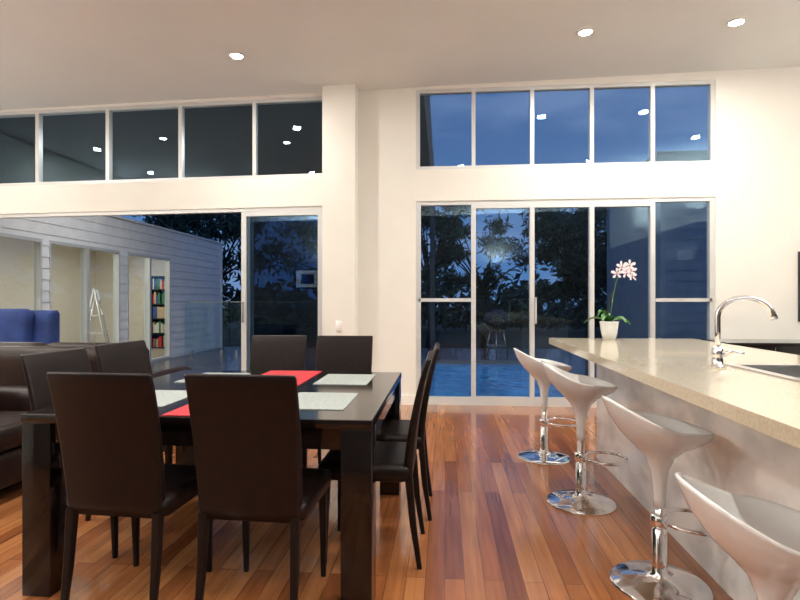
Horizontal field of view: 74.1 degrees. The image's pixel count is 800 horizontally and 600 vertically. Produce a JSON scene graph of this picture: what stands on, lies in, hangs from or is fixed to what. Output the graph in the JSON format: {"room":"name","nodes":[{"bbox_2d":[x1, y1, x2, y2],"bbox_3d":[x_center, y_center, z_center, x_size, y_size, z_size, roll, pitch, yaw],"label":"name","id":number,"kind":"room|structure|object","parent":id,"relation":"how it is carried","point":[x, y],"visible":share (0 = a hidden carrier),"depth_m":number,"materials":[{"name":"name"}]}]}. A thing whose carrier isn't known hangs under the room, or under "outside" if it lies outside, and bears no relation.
{"room":"dining room","nodes":[
{"label":"dining room","id":0,"kind":"room"},
{"bbox_2d":[0,176,321,213],"bbox_3d":[-3.258,-1.266,6.549,4.800,0.397,0.160,0,0,5],"label":"lintel","id":1,"kind":"object","parent":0,"point":[283,191],"depth_m":6.44,"materials":[{"name":"white paint"}]},
{"bbox_2d":[0,405,732,599],"bbox_3d":[-0.615,1.280,1.623,10.900,0.120,9.530,0,0,5],"label":"floor","id":2,"kind":"structure","parent":0,"point":[493,532],"depth_m":2.68,"materials":[{"name":"brown wood"}]},
{"bbox_2d":[0,386,30,488],"bbox_3d":[-2.818,0.760,3.400,0.960,0.920,1.000,0,0,5],"label":"leather armchair","id":3,"kind":"object","parent":2,"relation":"on","point":[14,400],"visible":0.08,"depth_m":3.28,"materials":[{"name":"black leather"}]},
{"bbox_2d":[0,309,59,343],"bbox_3d":[-4.492,0.660,5.846,1.050,1.120,0.860,0,0,5],"label":"sofa","id":4,"kind":"object","parent":2,"relation":"on","point":[16,325],"visible":0.19,"depth_m":5.97,"materials":[{"name":"fabric"}]},
{"bbox_2d":[20,348,165,558],"bbox_3d":[-1.552,0.743,2.724,0.524,0.954,0.430,0,0,9],"label":"dining chair","id":5,"kind":"object","parent":2,"relation":"on","point":[36,366],"visible":0.26,"depth_m":2.63,"materials":[{"name":"brown leather"}]},
{"bbox_2d":[0,342,191,385],"bbox_3d":[-2.966,0.790,4.673,2.000,0.860,0.910,0,0,5],"label":"leather sofa","id":6,"kind":"object","parent":2,"relation":"on","point":[11,369],"visible":0.11,"depth_m":4.24,"materials":[{"name":"black leather"}]},
{"bbox_2d":[46,372,212,599],"bbox_3d":[-1.067,0.743,2.181,0.430,0.954,0.524,0,0,8],"label":"dining chair","id":7,"kind":"object","parent":2,"relation":"on","point":[109,427],"visible":0.94,"depth_m":1.98,"materials":[{"name":"brown leather"}]},
{"bbox_2d":[94,340,172,463],"bbox_3d":[-1.506,0.743,3.265,0.524,0.954,0.430,0,0,13],"label":"dining chair","id":8,"kind":"object","parent":2,"relation":"on","point":[130,356],"visible":0.25,"depth_m":3.28,"materials":[{"name":"brown leather"}]},
{"bbox_2d":[21,370,401,599],"bbox_3d":[-0.776,0.844,2.806,1.460,0.752,1.380,0,0,5],"label":"dining table","id":9,"kind":"object","parent":2,"relation":"on","point":[352,430],"visible":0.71,"depth_m":2.17,"materials":[{"name":"black wood"}]},
{"bbox_2d":[155,390,186,406],"bbox_3d":[-1.171,0.466,2.528,0.300,0.003,0.400,0,0,5],"label":"placemat","id":10,"kind":"object","parent":9,"relation":"on","point":[164,397],"visible":0.26,"depth_m":2.55,"materials":[{"name":"white fabric"}]},
{"bbox_2d":[161,404,189,415],"bbox_3d":[-0.895,0.466,2.236,0.117,0.005,0.225,0,0,5],"label":"table runner","id":11,"kind":"object","parent":9,"relation":"on","point":[184,410],"depth_m":2.19,"materials":[{"name":"red fabric"}]},
{"bbox_2d":[174,372,249,382],"bbox_3d":[-1.115,0.466,3.186,0.300,0.003,0.400,0,0,5],"label":"placemat","id":12,"kind":"object","parent":9,"relation":"on","point":[182,380],"visible":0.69,"depth_m":3.35,"materials":[{"name":"white fabric"}]},
{"bbox_2d":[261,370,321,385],"bbox_3d":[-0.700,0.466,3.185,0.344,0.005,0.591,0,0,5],"label":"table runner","id":13,"kind":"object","parent":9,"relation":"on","point":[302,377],"depth_m":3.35,"materials":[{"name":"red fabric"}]},
{"bbox_2d":[298,392,357,409],"bbox_3d":[-0.373,0.466,2.460,0.300,0.003,0.400,0,0,5],"label":"placemat","id":14,"kind":"object","parent":9,"relation":"on","point":[307,400],"visible":0.76,"depth_m":2.45,"materials":[{"name":"white fabric"}]},
{"bbox_2d":[313,374,374,384],"bbox_3d":[-0.318,0.466,3.118,0.300,0.003,0.400,0,0,5],"label":"placemat","id":15,"kind":"object","parent":9,"relation":"on","point":[329,379],"visible":1,"depth_m":3.10,"materials":[{"name":"white fabric"}]},
{"bbox_2d":[184,373,331,599],"bbox_3d":[-0.543,0.743,2.137,0.430,0.954,0.524,0,0,7],"label":"dining chair","id":16,"kind":"object","parent":2,"relation":"on","point":[246,428],"visible":1,"depth_m":1.94,"materials":[{"name":"brown leather"}]},
{"bbox_2d":[249,335,306,464],"bbox_3d":[-0.927,0.743,3.739,0.430,0.954,0.524,0,0,5],"label":"dining chair","id":17,"kind":"object","parent":2,"relation":"on","point":[268,352],"visible":0.27,"depth_m":3.94,"materials":[{"name":"brown leather"}]},
{"bbox_2d":[302,335,372,467],"bbox_3d":[-0.429,0.743,3.696,0.430,0.954,0.524,0,0,5],"label":"dining chair","id":18,"kind":"object","parent":2,"relation":"on","point":[334,353],"visible":0.37,"depth_m":3.90,"materials":[{"name":"brown leather"}]},
{"bbox_2d":[322,84,357,335],"bbox_3d":[-0.692,-0.622,6.151,0.380,3.684,0.200,0,0,5],"label":"pillar","id":19,"kind":"structure","parent":2,"relation":"on","point":[339,102],"depth_m":6.05,"materials":[{"name":"white paint"}]},
{"bbox_2d":[336,321,341,331],"bbox_3d":[-0.697,0.300,6.042,0.070,0.120,0.017,0,0,5],"label":"light switch","id":20,"kind":"object","parent":19,"relation":"attached to","point":[338,323],"visible":1,"depth_m":6.04,"materials":[{"name":"white plastic"}]},
{"bbox_2d":[318,351,432,569],"bbox_3d":[-0.103,0.743,2.608,0.524,0.954,0.430,0,0,5],"label":"dining chair","id":21,"kind":"object","parent":2,"relation":"on","point":[395,461],"visible":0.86,"depth_m":2.41,"materials":[{"name":"brown leather"}]},
{"bbox_2d":[376,343,439,520],"bbox_3d":[-0.028,0.743,3.134,0.524,0.954,0.430,0,0,4],"label":"dining chair","id":22,"kind":"object","parent":2,"relation":"on","point":[389,430],"visible":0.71,"depth_m":2.93,"materials":[{"name":"brown leather"}]},
{"bbox_2d":[513,348,575,465],"bbox_3d":[1.135,0.795,4.100,0.508,0.850,0.420,0,0,2],"label":"bar stool","id":23,"kind":"object","parent":2,"relation":"on","point":[542,456],"visible":0.88,"depth_m":4.05,"materials":[{"name":"white plastic"}]},
{"bbox_2d":[541,360,629,515],"bbox_3d":[1.108,0.795,3.186,0.508,0.850,0.420,0,0,11],"label":"bar stool","id":24,"kind":"object","parent":2,"relation":"on","point":[581,391],"visible":1,"depth_m":3.14,"materials":[{"name":"white plastic"}]},
{"bbox_2d":[601,396,715,599],"bbox_3d":[1.130,0.818,2.268,0.508,0.805,0.420,0,0,2],"label":"bar stool","id":25,"kind":"object","parent":2,"relation":"on","point":[661,439],"visible":0.89,"depth_m":2.23,"materials":[{"name":"white plastic"}]},
{"bbox_2d":[549,338,799,599],"bbox_3d":[1.521,0.760,1.718,1.100,0.920,4.880,0,0,5],"label":"kitchen island","id":26,"kind":"object","parent":2,"relation":"on","point":[754,417],"visible":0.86,"depth_m":2.31,"materials":[{"name":"beige stone"}]},
{"bbox_2d":[584,259,636,339],"bbox_3d":[1.603,-0.001,4.002,0.303,0.602,0.280,0,0,-26],"label":"potted orchid","id":27,"kind":"object","parent":26,"relation":"on","point":[608,327],"visible":1,"depth_m":3.96,"materials":[{"name":"white plant"}]},
{"bbox_2d":[710,295,778,368],"bbox_3d":[1.496,0.139,2.304,0.260,0.322,0.060,0,0,21],"label":"kitchen faucet","id":28,"kind":"object","parent":26,"relation":"on","point":[718,354],"visible":1,"depth_m":2.32,"materials":[{"name":"silver metal"}]},
{"bbox_2d":[724,363,799,381],"bbox_3d":[1.703,0.378,1.973,0.490,0.168,0.930,0,0,5],"label":"sink","id":29,"kind":"object","parent":26,"relation":"in","point":[785,371],"visible":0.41,"depth_m":2.40,"materials":[{"name":"silver metal"}]},
{"bbox_2d":[674,472,799,599],"bbox_3d":[1.012,0.853,1.408,0.508,0.735,0.420,0,0,9],"label":"bar stool","id":30,"kind":"object","parent":2,"relation":"on","point":[762,536],"visible":1,"depth_m":1.37,"materials":[{"name":"white plastic"}]},
{"bbox_2d":[701,339,799,354],"bbox_3d":[4.233,0.825,5.532,1.840,0.790,0.540,0,0,5],"label":"sideboard","id":31,"kind":"object","parent":2,"relation":"on","point":[791,346],"visible":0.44,"depth_m":5.33,"materials":[{"name":"black"}]},
{"bbox_2d":[358,87,415,395],"bbox_3d":[-0.337,-0.579,6.301,1.063,3.798,0.160,0,0,5],"label":"wall","id":32,"kind":"structure","parent":0,"point":[386,117],"depth_m":6.20,"materials":[{"name":"paint"}]},
{"bbox_2d":[0,96,321,185],"bbox_3d":[-3.260,-1.913,6.519,4.800,1.004,0.070,0,0,5],"label":"window","id":33,"kind":"structure","parent":32,"relation":"in","point":[38,114],"depth_m":6.49,"materials":[{"name":"silver metal"}]},
{"bbox_2d":[0,206,321,370],"bbox_3d":[-3.260,0.052,6.524,4.800,2.335,0.150,0,0,5],"label":"door","id":34,"kind":"structure","parent":32,"relation":"in","point":[248,215],"depth_m":6.38,"materials":[{"name":"silver metal"}]},
{"bbox_2d":[0,93,321,111],"bbox_3d":[-3.258,-2.399,6.549,4.800,0.114,0.160,0,0,5],"label":"header","id":35,"kind":"object","parent":32,"relation":"attached to","point":[305,94],"depth_m":6.41,"materials":[{"name":"white paint"}]},
{"bbox_2d":[401,395,414,404],"bbox_3d":[2.156,1.165,5.899,6.100,0.110,0.218,0,0,5],"label":"baseboard","id":36,"kind":"structure","parent":32,"relation":"attached to","point":[405,399],"depth_m":6.17,"materials":[{"name":"white paint"}]},
{"bbox_2d":[416,197,714,406],"bbox_3d":[1.851,0.035,6.068,3.337,2.370,0.105,0,0,5],"label":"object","id":37,"kind":"structure","parent":32,"relation":"in","point":[590,204],"depth_m":6.08,"materials":[{"name":"silver metal"}]},
{"bbox_2d":[416,80,714,169],"bbox_3d":[1.853,-1.984,6.085,3.337,0.935,0.070,0,0,5],"label":"window","id":38,"kind":"structure","parent":32,"relation":"in","point":[710,83],"depth_m":6.04,"materials":[{"name":"silver metal"}]},
{"bbox_2d":[0,0,799,117],"bbox_3d":[-0.617,-2.569,1.598,11.200,0.435,9.780,0,0,5],"label":"ceiling","id":39,"kind":"structure","parent":0,"point":[54,53],"depth_m":5.11,"materials":[{"name":"paint"}]},
{"bbox_2d":[228,52,244,59],"bbox_3d":[-1.629,-2.432,5.287,0.158,0.012,0.158,0,0,5],"label":"recessed light","id":40,"kind":"object","parent":39,"relation":"in","point":[234,55],"visible":1,"depth_m":5.28,"materials":[{"name":"white"}]},
{"bbox_2d":[577,28,593,36],"bbox_3d":[1.736,-2.502,4.961,0.158,0.012,0.158,0,0,5],"label":"recessed light","id":41,"kind":"object","parent":39,"relation":"in","point":[584,32],"visible":1,"depth_m":4.97,"materials":[{"name":"white"}]},
{"bbox_2d":[726,18,746,26],"bbox_3d":[3.070,-2.531,4.838,0.158,0.012,0.158,0,0,5],"label":"recessed light","id":42,"kind":"object","parent":39,"relation":"in","point":[735,22],"visible":1,"depth_m":4.84,"materials":[{"name":"white"}]},
{"bbox_2d":[430,206,434,350],"bbox_3d":[0.682,-0.465,11.112,0.100,3.470,0.100,0,0,5],"label":"post","id":43,"kind":"object","parent":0,"point":[432,208],"depth_m":11.06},
{"bbox_2d":[416,164,715,201],"bbox_3d":[1.855,-1.334,6.115,3.337,0.367,0.160,0,0,5],"label":"lintel","id":44,"kind":"object","parent":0,"point":[674,180],"depth_m":6.03,"materials":[{"name":"white paint"}]},
{"bbox_2d":[715,66,799,338],"bbox_3d":[4.365,-0.632,5.902,1.700,3.904,0.160,0,0,5],"label":"wall","id":45,"kind":"structure","parent":0,"point":[757,111],"depth_m":5.86,"materials":[{"name":"paint"}]},
{"bbox_2d":[416,71,715,89],"bbox_3d":[1.855,-2.500,6.115,3.337,0.096,0.160,0,0,5],"label":"header","id":46,"kind":"object","parent":45,"relation":"attached to","point":[707,75],"depth_m":6.00,"materials":[{"name":"white paint"}]},
{"bbox_2d":[798,251,799,321],"bbox_3d":[4.685,-0.145,5.777,0.640,0.770,0.033,0,0,5],"label":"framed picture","id":47,"kind":"object","parent":45,"relation":"attached to","point":[799,251],"visible":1,"depth_m":5.79,"materials":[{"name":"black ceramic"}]},
{"label":"outside","id":48,"kind":"structure","parent":0,"visible":0},
{"bbox_2d":[220,310,601,348],"bbox_3d":[4.399,1.920,51.839,140.000,0.600,75.950,0,0,5],"label":"lawn","id":49,"kind":"structure","parent":48,"point":[449,338],"depth_m":24.89,"materials":[{"name":"plant"}]},
{"bbox_2d":[131,213,260,249],"bbox_3d":[-9.836,-2.553,24.671,7.230,8.364,6.078,0,0,5],"label":"tree","id":50,"kind":"object","parent":49,"relation":"on","point":[219,217],"visible":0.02,"depth_m":24.73,"materials":[{"name":"green plant"}]},
{"bbox_2d":[134,213,295,282],"bbox_3d":[-6.676,-1.183,19.451,5.251,5.631,4.935,0,0,5],"label":"tree","id":51,"kind":"object","parent":49,"relation":"on","point":[177,222],"visible":0.53,"depth_m":19.41,"materials":[{"name":"green plant"}]},
{"bbox_2d":[272,216,317,297],"bbox_3d":[-2.900,-1.381,22.417,4.959,6.026,4.874,0,0,5],"label":"tree","id":52,"kind":"object","parent":49,"relation":"on","point":[311,279],"visible":0.21,"depth_m":22.14,"materials":[{"name":"green plant"}]},
{"bbox_2d":[223,267,606,331],"bbox_3d":[2.317,-0.196,27.265,55.024,3.600,6.321,0,0,5],"label":"hedge","id":53,"kind":"object","parent":49,"relation":"on","point":[273,307],"visible":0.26,"depth_m":26.30,"materials":[{"name":"green plant"}]},
{"bbox_2d":[421,206,484,347],"bbox_3d":[0.787,-0.939,16.023,3.744,5.146,2.998,0,0,5],"label":"tree","id":54,"kind":"object","parent":49,"relation":"on","point":[444,226],"visible":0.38,"depth_m":15.58,"materials":[{"name":"green plant"}]},
{"bbox_2d":[427,210,541,347],"bbox_3d":[2.861,-0.673,17.848,4.053,4.619,3.023,0,0,5],"label":"tree","id":55,"kind":"object","parent":49,"relation":"on","point":[483,285],"visible":0.72,"depth_m":17.74,"materials":[{"name":"green plant"}]},
{"bbox_2d":[504,208,606,337],"bbox_3d":[4.967,-0.647,14.640,3.211,4.566,3.381,0,0,40],"label":"tree","id":56,"kind":"object","parent":49,"relation":"on","point":[572,265],"visible":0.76,"depth_m":14.18,"materials":[{"name":"green plant"}]},
{"bbox_2d":[545,208,606,288],"bbox_3d":[6.768,-1.145,16.493,4.593,5.557,3.653,0,0,5],"label":"tree","id":57,"kind":"object","parent":49,"relation":"on","point":[604,275],"visible":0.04,"depth_m":15.92,"materials":[{"name":"green plant"}]},
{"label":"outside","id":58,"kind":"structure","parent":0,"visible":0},
{"bbox_2d":[150,347,596,377],"bbox_3d":[2.369,1.320,10.005,14.970,0.100,7.660,0,0,5],"label":"deck","id":59,"kind":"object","parent":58,"point":[203,360],"visible":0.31,"depth_m":11.51,"materials":[{"name":"grey wood"}]},
{"bbox_2d":[190,350,315,356],"bbox_3d":[-2.257,0.652,11.839,5.300,1.235,0.042,0,0,5],"label":"fence","id":60,"kind":"object","parent":59,"relation":"on","point":[191,351],"visible":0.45,"depth_m":11.97,"materials":[{"name":"silver metal"}]},
{"bbox_2d":[421,360,563,396],"bbox_3d":[1.575,1.571,8.798,2.548,0.599,4.798,0,0,5],"label":"swimming pool","id":61,"kind":"object","parent":59,"relation":"in","point":[450,377],"visible":0.16,"depth_m":8.93,"materials":[{"name":"blue liquid"}]},
{"bbox_2d":[483,309,509,357],"bbox_3d":[2.160,0.719,11.860,0.600,1.096,0.600,0,0,5],"label":"barbecue grill","id":62,"kind":"object","parent":59,"relation":"on","point":[496,320],"visible":1,"depth_m":11.66,"materials":[{"name":"black metal"}]},
{"bbox_2d":[607,150,707,339],"bbox_3d":[7.111,-0.555,9.884,5.700,3.650,3.300,0,0,5],"label":"house wing","id":63,"kind":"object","parent":59,"relation":"on","point":[680,228],"visible":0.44,"depth_m":8.65,"materials":[{"name":"blue paint"}]},
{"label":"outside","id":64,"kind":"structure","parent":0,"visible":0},
{"bbox_2d":[0,216,223,361],"bbox_3d":[-6.942,-0.110,10.735,3.750,2.860,7.540,0,0,5],"label":"house wing","id":65,"kind":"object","parent":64,"point":[52,263],"visible":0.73,"depth_m":11.93,"materials":[{"name":"paint"}]},
{"bbox_2d":[90,288,109,342],"bbox_3d":[-6.121,0.520,10.656,0.595,1.507,0.531,0,0,-24],"label":"ladder shelf","id":66,"kind":"object","parent":65,"relation":"on","point":[95,293],"visible":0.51,"depth_m":10.50,"materials":[{"name":"white wood"}]},
{"bbox_2d":[151,276,164,348],"bbox_3d":[-5.937,0.320,14.002,1.200,1.900,0.300,0,0,5],"label":"bookshelf","id":67,"kind":"object","parent":65,"relation":"on","point":[157,282],"visible":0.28,"depth_m":13.93,"materials":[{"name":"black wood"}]},
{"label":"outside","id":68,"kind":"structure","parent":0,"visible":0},
{"bbox_2d":[0,95,433,182],"bbox_3d":[-4.581,-2.370,9.225,10.310,0.500,4.910,0,0,5],"label":"verandah roof","id":69,"kind":"object","parent":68,"point":[218,140],"visible":0.28,"depth_m":8.16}
]}

